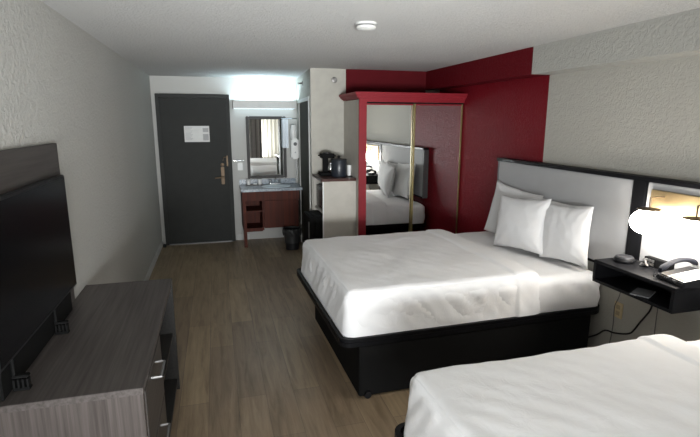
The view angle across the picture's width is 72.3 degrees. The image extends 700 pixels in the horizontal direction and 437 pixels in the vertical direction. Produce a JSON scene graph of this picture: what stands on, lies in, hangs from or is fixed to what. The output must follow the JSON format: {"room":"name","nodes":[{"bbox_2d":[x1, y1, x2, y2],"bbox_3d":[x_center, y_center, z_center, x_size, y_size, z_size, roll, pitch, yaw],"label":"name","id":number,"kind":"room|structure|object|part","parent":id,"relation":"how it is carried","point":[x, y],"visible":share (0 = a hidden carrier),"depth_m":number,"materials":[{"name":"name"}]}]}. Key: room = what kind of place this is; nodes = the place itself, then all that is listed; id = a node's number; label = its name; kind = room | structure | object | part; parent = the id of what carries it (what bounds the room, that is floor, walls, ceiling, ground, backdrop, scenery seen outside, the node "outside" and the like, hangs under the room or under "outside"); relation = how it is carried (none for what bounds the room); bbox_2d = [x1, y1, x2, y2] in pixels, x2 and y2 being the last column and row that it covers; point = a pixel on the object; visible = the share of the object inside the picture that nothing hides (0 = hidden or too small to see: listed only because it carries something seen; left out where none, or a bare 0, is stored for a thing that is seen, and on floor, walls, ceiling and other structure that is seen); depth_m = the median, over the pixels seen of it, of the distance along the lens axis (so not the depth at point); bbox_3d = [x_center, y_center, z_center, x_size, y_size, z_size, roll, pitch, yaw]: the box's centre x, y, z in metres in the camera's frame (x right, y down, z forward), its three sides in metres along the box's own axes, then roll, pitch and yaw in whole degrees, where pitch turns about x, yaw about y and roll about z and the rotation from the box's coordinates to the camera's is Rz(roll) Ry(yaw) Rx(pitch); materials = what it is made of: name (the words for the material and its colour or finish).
{"room":"hotel room","nodes":[
{"label":"hotel room","id":0,"kind":"room"},
{"bbox_2d":[0,0,161,298],"bbox_3d":[-1.622,0.058,2.598,0.150,2.337,8.850,-3,12,-15],"label":"wall","id":1,"kind":"structure","parent":0,"point":[61,85],"depth_m":3.14,"materials":[{"name":"paint"}]},
{"bbox_2d":[0,143,74,301],"bbox_3d":[-1.329,0.170,1.864,0.020,0.852,1.465,-3,12,-15],"label":"wall panel","id":2,"kind":"object","parent":1,"relation":"attached to","point":[21,167],"visible":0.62,"depth_m":2.08,"materials":[{"name":"brown laminate"}]},
{"bbox_2d":[144,239,162,280],"bbox_3d":[-1.542,1.160,2.829,0.012,0.085,8.520,-3,12,-15],"label":"baseboard","id":3,"kind":"structure","parent":1,"relation":"attached to","point":[153,263],"depth_m":5.87,"materials":[{"name":"white paint"}]},
{"bbox_2d":[149,76,298,243],"bbox_3d":[-1.757,-0.835,6.984,1.981,2.337,0.150,-3,12,-15],"label":"wall","id":4,"kind":"structure","parent":0,"point":[236,88],"depth_m":6.85,"materials":[{"name":"paint"}]},
{"bbox_2d":[154,93,235,244],"bbox_3d":[-2.158,-0.672,6.766,0.972,2.105,0.112,-3,12,-15],"label":"door","id":5,"kind":"structure","parent":4,"relation":"in","point":[196,177],"depth_m":6.77,"materials":[{"name":"grey paint"}]},
{"bbox_2d":[184,126,209,141],"bbox_3d":[-2.133,-1.178,6.679,0.334,0.220,0.004,-3,12,-15],"label":"notice","id":6,"kind":"object","parent":5,"relation":"attached to","point":[191,133],"visible":1,"depth_m":6.68,"materials":[{"name":"paper"}]},
{"bbox_3d":[-1.824,-0.616,6.878,0.048,0.250,0.010,-3,12,-15],"label":"lock plate","id":7,"kind":"part","parent":5,"relation":"part of","materials":[{"name":"gold metal"}]},
{"bbox_2d":[238,163,242,169],"bbox_3d":[-1.595,-0.754,6.960,0.070,0.110,0.014,-3,12,-15],"label":"light switch","id":8,"kind":"object","parent":4,"relation":"attached to","point":[240,165],"visible":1,"depth_m":6.96,"materials":[{"name":"white plastic"}]},
{"bbox_2d":[237,234,249,239],"bbox_3d":[-1.592,0.277,7.172,0.180,0.085,0.012,-3,12,-15],"label":"baseboard","id":9,"kind":"structure","parent":4,"relation":"attached to","point":[239,236],"depth_m":7.16,"materials":[{"name":"white paint"}]},
{"bbox_2d":[232,100,296,108],"bbox_3d":[-1.208,-1.608,6.770,0.875,0.110,0.250,-3,12,-15],"label":"vanity light","id":10,"kind":"object","parent":4,"relation":"attached to","point":[236,104],"visible":1,"depth_m":6.66,"materials":[{"name":"white paint"}]},
{"bbox_2d":[234,108,268,108],"bbox_3d":[-1.210,-1.558,6.788,0.845,0.005,0.235,-3,12,-15],"label":"diffuser","id":11,"kind":"object","parent":10,"relation":"attached to","point":[234,108],"depth_m":6.70,"materials":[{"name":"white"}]},
{"bbox_2d":[245,116,286,178],"bbox_3d":[-1.217,-1.034,6.998,0.572,0.895,0.035,-3,12,-15],"label":"vanity mirror","id":12,"kind":"object","parent":4,"relation":"attached to","point":[266,154],"visible":0.96,"depth_m":6.99,"materials":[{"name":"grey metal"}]},
{"bbox_2d":[149,237,409,436],"bbox_3d":[0.140,1.158,3.320,3.811,0.100,8.850,-3,12,-15],"label":"floor","id":13,"kind":"structure","parent":0,"point":[255,359],"depth_m":3.61,"materials":[{"name":"wood"}]},
{"bbox_2d":[0,278,179,436],"bbox_3d":[-1.176,0.894,2.450,0.544,0.760,1.330,-3,12,-15],"label":"dresser","id":14,"kind":"object","parent":13,"relation":"on","point":[115,373],"visible":0.98,"depth_m":2.01,"materials":[{"name":"grey laminate"}]},
{"bbox_2d":[0,175,76,400],"bbox_3d":[-1.330,0.218,2.070,0.071,0.715,0.975,-3,12,-15],"label":"television","id":15,"kind":"object","parent":14,"relation":"on","point":[38,275],"visible":1,"depth_m":1.97,"materials":[{"name":"black plastic"}]},
{"bbox_3d":[-1.026,1.034,1.833,0.496,0.732,0.028,-3,12,-15],"label":"panel","id":16,"kind":"part","parent":14,"relation":"part of","materials":[{"name":"beige laminate"}]},
{"bbox_3d":[-0.868,0.765,2.114,0.024,0.307,0.515,-3,12,-15],"label":"drawer","id":17,"kind":"part","parent":14,"relation":"part of","materials":[{"name":"beige laminate"}]},
{"bbox_3d":[-0.829,0.652,2.075,0.046,0.012,0.152,-3,12,-15],"label":"handle","id":18,"kind":"part","parent":14,"relation":"part of","materials":[{"name":"metal"}]},
{"bbox_3d":[-0.868,1.081,2.178,0.024,0.322,0.515,-3,12,-15],"label":"drawer","id":19,"kind":"part","parent":14,"relation":"part of","materials":[{"name":"beige laminate"}]},
{"bbox_3d":[-0.830,0.961,2.138,0.046,0.012,0.152,-3,12,-15],"label":"handle","id":20,"kind":"part","parent":14,"relation":"part of","materials":[{"name":"metal"}]},
{"bbox_2d":[160,333,172,379],"bbox_3d":[-1.275,0.833,2.698,0.466,0.020,0.725,-3,12,-15],"label":"shelf","id":21,"kind":"object","parent":14,"relation":"attached to","point":[165,338],"depth_m":2.93,"materials":[{"name":"laminate"}]},
{"bbox_3d":[-1.373,0.784,3.059,0.496,0.732,0.028,-3,12,-15],"label":"panel","id":22,"kind":"part","parent":14,"relation":"part of","materials":[{"name":"laminate"}]},
{"bbox_2d":[241,190,298,247],"bbox_3d":[-1.164,-0.043,6.964,0.790,0.795,0.470,-3,12,-15],"label":"vanity cabinet","id":23,"kind":"object","parent":13,"relation":"on","point":[267,209],"visible":0.95,"depth_m":6.75,"materials":[{"name":"brown wood"}]},
{"bbox_3d":[-1.461,0.083,6.681,0.045,0.660,0.045,-3,12,-15],"label":"leg","id":24,"kind":"part","parent":23,"relation":"part of","materials":[{"name":"brown wood"}]},
{"bbox_2d":[241,192,264,231],"bbox_3d":[-1.402,-0.140,6.877,0.285,0.570,0.470,-3,12,-15],"label":"open shelf","id":25,"kind":"object","parent":23,"relation":"attached to","point":[252,203],"depth_m":6.73,"materials":[{"name":"brown wood"}]},
{"bbox_2d":[239,178,302,191],"bbox_3d":[-1.129,-0.498,6.860,0.870,0.139,0.550,-3,12,-15],"label":"countertop","id":26,"kind":"structure","parent":23,"relation":"on","point":[276,184],"depth_m":6.91,"materials":[{"name":"grey stone"}]},
{"bbox_2d":[269,178,280,184],"bbox_3d":[-1.089,-0.543,6.992,0.170,0.104,0.144,-3,12,-15],"label":"faucet","id":27,"kind":"object","parent":26,"relation":"on","point":[275,180],"depth_m":7.02,"materials":[{"name":"silver metal"}]},
{"bbox_2d":[261,184,289,187],"bbox_3d":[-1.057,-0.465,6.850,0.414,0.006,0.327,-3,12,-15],"label":"basin","id":28,"kind":"object","parent":26,"relation":"in","point":[271,185],"depth_m":6.81,"materials":[{"name":"white ceramic"}]},
{"bbox_3d":[-0.966,-0.068,6.777,0.485,0.390,0.020,-3,12,-15],"label":"door panel","id":29,"kind":"part","parent":23,"relation":"part of","materials":[{"name":"brown wood"}]},
{"bbox_2d":[282,226,301,249],"bbox_3d":[-0.802,0.275,6.651,0.268,0.298,0.269,-3,12,-15],"label":"waste bin","id":30,"kind":"object","parent":13,"relation":"on","point":[291,234],"visible":1,"depth_m":6.57,"materials":[{"name":"black plastic"}]},
{"bbox_2d":[312,174,355,237],"bbox_3d":[-0.191,0.068,5.588,0.392,1.130,0.540,-3,12,-15],"label":"base cabinet","id":31,"kind":"object","parent":13,"relation":"on","point":[338,210],"visible":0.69,"depth_m":5.31,"materials":[{"name":"white paint"}]},
{"bbox_2d":[304,210,322,241],"bbox_3d":[-0.269,0.279,5.631,0.498,0.700,0.410,-3,12,-15],"label":"mini fridge","id":32,"kind":"object","parent":31,"relation":"in","point":[313,220],"visible":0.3,"depth_m":5.37,"materials":[{"name":"metal"}]},
{"bbox_3d":[-0.460,0.131,5.377,0.013,0.190,0.030,-3,12,-15],"label":"handle","id":33,"kind":"part","parent":32,"relation":"part of","materials":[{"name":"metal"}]},
{"bbox_2d":[316,183,321,208],"bbox_3d":[-0.185,-0.253,5.541,0.328,0.263,0.420,-3,12,-15],"label":"microwave","id":34,"kind":"object","parent":31,"relation":"in","point":[318,186],"visible":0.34,"depth_m":5.55,"materials":[{"name":"black plastic"}]},
{"bbox_2d":[318,152,335,175],"bbox_3d":[-0.267,-0.634,5.524,0.185,0.271,0.180,-3,12,-15],"label":"coffee maker","id":35,"kind":"object","parent":31,"relation":"on","point":[325,155],"visible":0.78,"depth_m":5.48,"materials":[{"name":"black plastic"}]},
{"bbox_2d":[331,156,346,176],"bbox_3d":[-0.126,-0.591,5.404,0.176,0.236,0.176,-3,12,-15],"label":"ice bucket","id":36,"kind":"object","parent":31,"relation":"on","point":[338,165],"visible":1,"depth_m":5.34,"materials":[{"name":"black plastic"}]},
{"bbox_3d":[-0.125,-0.685,5.385,0.176,0.045,0.176,-3,12,-15],"label":"lid","id":37,"kind":"part","parent":36,"relation":"part of","materials":[{"name":"black plastic"}]},
{"bbox_3d":[-0.113,0.129,5.364,0.365,1.100,0.020,-3,12,-15],"label":"panel","id":38,"kind":"part","parent":31,"relation":"part of","materials":[{"name":"white paint"}]},
{"bbox_2d":[351,183,355,191],"bbox_3d":[0.038,-0.341,5.295,0.047,0.090,0.009,-3,12,-15],"label":"wall outlet","id":39,"kind":"object","parent":31,"relation":"attached to","point":[354,184],"visible":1,"depth_m":5.29,"materials":[{"name":"white paint"}]},
{"bbox_3d":[-0.012,-0.486,5.458,0.053,0.008,0.120,-3,12,-15],"label":"coaster","id":40,"kind":"object","parent":31,"relation":"on","visible":0},
{"bbox_2d":[347,165,350,175],"bbox_3d":[-0.010,-0.548,5.445,0.052,0.120,0.051,-3,12,-15],"label":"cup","id":41,"kind":"object","parent":40,"relation":"on","point":[348,166],"visible":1,"depth_m":5.43,"materials":[{"name":"white paper"}]},
{"bbox_2d":[339,92,467,235],"bbox_3d":[0.581,-0.405,5.631,1.283,2.043,0.700,-3,12,-15],"label":"wardrobe","id":42,"kind":"object","parent":13,"relation":"on","point":[403,155],"visible":0.73,"depth_m":5.35,"materials":[{"name":"red paint"}]},
{"bbox_3d":[0.019,-0.348,5.526,0.020,1.970,0.620,-3,12,-15],"label":"panel","id":43,"kind":"part","parent":42,"relation":"part of","materials":[{"name":"white paint"}]},
{"bbox_3d":[0.426,-0.307,5.370,0.550,1.875,0.004,-3,12,-15],"label":"mirror door","id":44,"kind":"part","parent":42,"relation":"part of","materials":[{"name":"clear glass"}]},
{"bbox_3d":[0.426,-1.234,5.185,0.550,0.015,0.020,-3,12,-15],"label":"rail","id":45,"kind":"part","parent":42,"relation":"part of","materials":[{"name":"red paint"}]},
{"bbox_3d":[0.582,-1.373,5.434,1.283,0.068,0.700,-3,12,-15],"label":"crown moulding","id":46,"kind":"part","parent":42,"relation":"part of","materials":[{"name":"red paint"}]},
{"bbox_3d":[0.425,-0.306,5.374,0.586,1.910,0.020,-3,12,-15],"label":"door frame","id":47,"kind":"part","parent":42,"relation":"part of","materials":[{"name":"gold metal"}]},
{"bbox_3d":[0.981,-0.331,5.488,0.552,1.875,0.004,-3,12,-15],"label":"mirror door","id":48,"kind":"part","parent":42,"relation":"part of","materials":[{"name":"clear glass"}]},
{"bbox_3d":[0.980,-0.329,5.492,0.588,1.910,0.020,-3,12,-15],"label":"door frame","id":49,"kind":"part","parent":42,"relation":"part of","materials":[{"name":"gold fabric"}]},
{"bbox_3d":[0.982,-1.257,5.303,0.552,0.015,0.020,-3,12,-15],"label":"rail","id":50,"kind":"part","parent":42,"relation":"part of","materials":[{"name":"red paint"}]},
{"bbox_2d":[297,231,599,398],"bbox_3d":[0.689,0.632,3.975,2.014,0.670,1.576,-3,12,-16],"label":"bed","id":51,"kind":"object","parent":13,"relation":"on","point":[568,294],"visible":0.38,"depth_m":3.28,"materials":[{"name":"black laminate"}]},
{"bbox_2d":[301,229,540,337],"bbox_3d":[0.461,0.416,3.872,1.496,0.331,1.553,-3,12,-16],"label":"duvet","id":52,"kind":"object","parent":51,"relation":"on","point":[422,266],"visible":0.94,"depth_m":3.33,"materials":[{"name":"white fabric"}]},
{"bbox_3d":[0.704,0.436,3.938,1.984,0.272,1.533,-3,12,-16],"label":"mattress","id":53,"kind":"part","parent":51,"relation":"part of","materials":[{"name":"white fabric"}]},
{"bbox_2d":[484,180,542,250],"bbox_3d":[1.452,-0.038,4.321,0.150,0.550,0.702,-4,12,-18],"label":"pillow","id":54,"kind":"object","parent":51,"relation":"on","point":[501,189],"visible":0.28,"depth_m":4.44,"materials":[{"name":"white fabric"}]},
{"bbox_2d":[493,195,551,255],"bbox_3d":[1.420,0.042,3.995,0.188,0.490,0.596,-6,13,-26],"label":"pillow","id":55,"kind":"object","parent":51,"relation":"on","point":[520,222],"visible":0.95,"depth_m":3.90,"materials":[{"name":"white fabric"}]},
{"bbox_2d":[539,204,593,267],"bbox_3d":[1.620,0.115,3.621,0.143,0.476,0.507,-4,12,-21],"label":"pillow","id":56,"kind":"object","parent":51,"relation":"on","point":[566,231],"visible":0.97,"depth_m":3.53,"materials":[{"name":"white fabric"}]},
{"bbox_2d":[542,198,593,269],"bbox_3d":[1.670,0.104,3.755,0.073,0.491,0.576,-4,12,-18],"label":"pillow","id":57,"kind":"object","parent":51,"relation":"on","point":[552,202],"visible":0.04,"depth_m":3.69,"materials":[{"name":"white fabric"}]},
{"bbox_2d":[395,340,699,436],"bbox_3d":[1.359,1.101,1.675,2.014,0.670,1.576,-3,12,-15],"label":"bed","id":58,"kind":"object","parent":13,"relation":"on","point":[399,430],"visible":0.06,"depth_m":2.13,"materials":[{"name":"black wood"}]},
{"bbox_2d":[403,334,699,436],"bbox_3d":[1.130,0.885,1.575,1.484,0.331,1.542,-3,12,-15],"label":"duvet","id":59,"kind":"object","parent":58,"relation":"on","point":[643,386],"visible":1,"depth_m":1.86,"materials":[{"name":"white fabric"}]},
{"bbox_2d":[296,68,439,238],"bbox_3d":[0.191,-0.763,6.650,1.770,2.337,1.550,-3,12,-15],"label":"wall","id":60,"kind":"structure","parent":0,"point":[326,108],"depth_m":5.63,"materials":[{"name":"paint"}]},
{"bbox_2d":[290,125,298,181],"bbox_3d":[-0.803,-0.938,6.967,0.113,0.831,0.112,-3,12,-15],"label":"hair dryer","id":61,"kind":"object","parent":60,"relation":"attached to","point":[294,142],"visible":1,"depth_m":6.91,"materials":[{"name":"white plastic"}]},
{"bbox_2d":[298,96,310,242],"bbox_3d":[-0.580,-0.549,6.362,0.054,2.030,1.080,-2,12,-12],"label":"door","id":62,"kind":"structure","parent":60,"relation":"in","point":[304,126],"depth_m":6.34,"materials":[{"name":"grey paint"}]},
{"bbox_3d":[-0.879,-1.446,6.940,0.230,0.014,0.014,-3,12,-15],"label":"towel rail","id":63,"kind":"object","parent":60,"relation":"attached to","visible":0},
{"bbox_2d":[282,119,288,147],"bbox_3d":[-0.938,-1.234,6.966,0.080,0.410,0.032,-3,12,-15],"label":"hand towel","id":64,"kind":"object","parent":63,"relation":"hanging from","point":[284,121],"visible":1,"depth_m":6.96,"materials":[{"name":"white fabric"}]},
{"bbox_2d":[41,0,699,78],"bbox_3d":[0.144,-1.230,2.834,3.811,0.100,8.850,-3,12,-15],"label":"ceiling","id":65,"kind":"structure","parent":0,"point":[267,39],"depth_m":3.10,"materials":[{"name":"paint"}]},
{"bbox_2d":[355,21,376,31],"bbox_3d":[0.099,-1.181,2.954,0.132,0.044,0.132,-3,12,-15],"label":"smoke detector","id":66,"kind":"object","parent":65,"relation":"attached to","point":[365,26],"visible":1,"depth_m":2.91,"materials":[{"name":"white plastic"}]},
{"bbox_2d":[346,69,425,102],"bbox_3d":[0.437,-0.615,5.925,1.010,2.337,0.006,-3,12,-15],"label":"wall","id":67,"kind":"structure","parent":0,"point":[357,80],"depth_m":5.71,"materials":[{"name":"red paint"}]},
{"bbox_2d":[440,55,699,347],"bbox_3d":[2.133,0.033,2.754,0.150,2.337,7.150,-3,12,-15],"label":"wall","id":68,"kind":"structure","parent":0,"point":[643,118],"depth_m":3.52,"materials":[{"name":"paint"}]},
{"bbox_2d":[426,8,699,89],"bbox_3d":[1.951,-1.013,2.569,0.190,0.215,7.000,-3,12,-15],"label":"soffit","id":69,"kind":"object","parent":68,"relation":"attached to","point":[676,35],"depth_m":3.32,"materials":[{"name":"paint"}]},
{"bbox_2d":[497,158,699,268],"bbox_3d":[1.890,0.047,3.200,0.085,0.670,3.215,-3,12,-15],"label":"headboard","id":70,"kind":"object","parent":68,"relation":"attached to","point":[614,197],"visible":0.51,"depth_m":3.36,"materials":[{"name":"grey fabric"}]},
{"bbox_3d":[1.473,-0.247,4.711,0.068,0.642,0.025,-3,12,-15],"label":"post","id":71,"kind":"part","parent":70,"relation":"part of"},
{"bbox_3d":[1.675,-0.100,3.948,0.052,0.620,1.570,-3,12,-15],"label":"upholstered panel","id":72,"kind":"part","parent":70,"relation":"part of","materials":[{"name":"grey fabric"}]},
{"bbox_3d":[1.891,-0.267,3.136,0.085,0.028,3.215,-3,12,-15],"label":"rail","id":73,"kind":"part","parent":70,"relation":"part of","materials":[{"name":"black laminate"}]},
{"bbox_2d":[609,293,620,342],"bbox_3d":[1.892,0.716,3.424,0.012,0.711,0.056,-3,12,-15],"label":"cable","id":74,"kind":"object","parent":70,"relation":"hanging from","point":[620,293],"visible":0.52,"depth_m":3.44,"materials":[{"name":"grey plastic"}]},
{"bbox_2d":[588,306,652,337],"bbox_3d":[1.879,0.686,3.406,0.021,0.645,0.581,-3,12,-15],"label":"power cable","id":75,"kind":"object","parent":70,"relation":"hanging from","point":[650,309],"visible":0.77,"depth_m":3.29,"materials":[{"name":"black plastic"}]},
{"bbox_3d":[1.905,0.070,3.158,0.082,0.642,0.100,-3,12,-15],"label":"post","id":76,"kind":"part","parent":70,"relation":"part of","materials":[{"name":"black laminate"}]},
{"bbox_2d":[592,258,699,313],"bbox_3d":[1.806,0.388,2.912,0.266,0.147,0.585,-3,12,-15],"label":"nightstand","id":77,"kind":"object","parent":70,"relation":"attached to","point":[670,298],"visible":0.81,"depth_m":2.89,"materials":[{"name":"black laminate"}]},
{"bbox_2d":[613,254,634,263],"bbox_3d":[1.761,0.259,3.077,0.124,0.040,0.124,-3,12,-15],"label":"alarm clock","id":78,"kind":"object","parent":77,"relation":"on","point":[620,258],"visible":1,"depth_m":3.04,"materials":[{"name":"black plastic"}]},
{"bbox_2d":[630,288,655,298],"bbox_3d":[1.759,0.446,2.876,0.150,0.006,0.100,-11,16,-43],"label":"booklet","id":79,"kind":"object","parent":77,"relation":"on","point":[641,292],"visible":1,"depth_m":2.87,"materials":[{"name":"black paper"}]},
{"bbox_2d":[639,258,648,265],"bbox_3d":[1.834,0.273,2.983,0.052,0.048,0.064,-3,12,-15],"label":"cord","id":80,"kind":"object","parent":77,"relation":"on","point":[644,262],"visible":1,"depth_m":2.97,"materials":[{"name":"plastic"}]},
{"bbox_2d":[645,256,674,270],"bbox_3d":[1.894,0.279,2.943,0.047,0.055,0.180,-3,12,-15],"label":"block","id":81,"kind":"object","parent":77,"relation":"on","point":[652,261],"visible":0.69,"depth_m":2.94,"materials":[{"name":"plastic"}]},
{"bbox_2d":[653,258,699,288],"bbox_3d":[1.871,0.297,2.682,0.241,0.123,0.205,-1,12,-7],"label":"telephone","id":82,"kind":"object","parent":77,"relation":"on","point":[685,277],"visible":1,"depth_m":2.70,"materials":[{"name":"black plastic"}]},
{"bbox_3d":[1.780,0.329,2.699,0.046,0.048,0.165,-3,12,-15],"label":"coiled cord","id":83,"kind":"part","parent":82,"relation":"part of","materials":[{"name":"black plastic"}]},
{"bbox_2d":[629,189,699,246],"bbox_3d":[1.881,0.012,2.695,0.221,0.259,0.640,-3,12,-15],"label":"wall lamp","id":84,"kind":"object","parent":70,"relation":"attached to","point":[678,213],"visible":1,"depth_m":2.83,"materials":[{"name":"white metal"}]},
{"bbox_3d":[1.809,0.022,2.912,0.196,0.152,0.196,-3,12,-15],"label":"globe","id":85,"kind":"part","parent":84,"relation":"part of","materials":[{"name":"white glass"}]},
{"bbox_3d":[1.856,-0.098,2.900,0.108,0.070,0.011,-3,12,-15],"label":"arm","id":86,"kind":"part","parent":84,"relation":"part of","materials":[{"name":"gold metal"}]},
{"bbox_3d":[1.977,-0.008,2.718,0.020,0.230,0.640,-3,12,-15],"label":"plate","id":87,"kind":"part","parent":84,"relation":"part of","materials":[{"name":"gold metal"}]},
{"bbox_3d":[1.888,0.079,2.631,0.196,0.152,0.196,-3,12,-15],"label":"globe","id":88,"kind":"part","parent":84,"relation":"part of","materials":[{"name":"white"}]},
{"bbox_3d":[1.936,-0.041,2.620,0.108,0.070,0.011,-3,12,-15],"label":"arm","id":89,"kind":"part","parent":84,"relation":"part of","materials":[{"name":"gold metal"}]},
{"bbox_3d":[2.095,0.203,2.463,0.052,0.620,1.355,-3,12,-15],"label":"upholstered panel","id":90,"kind":"part","parent":70,"relation":"part of","materials":[{"name":"grey fabric"}]},
{"bbox_2d":[614,301,623,319],"bbox_3d":[1.906,0.651,3.406,0.009,0.115,0.075,-3,12,-15],"label":"wall outlet","id":91,"kind":"object","parent":68,"relation":"attached to","point":[618,311],"visible":1,"depth_m":3.40,"materials":[{"name":"beige plastic"}]}
]}

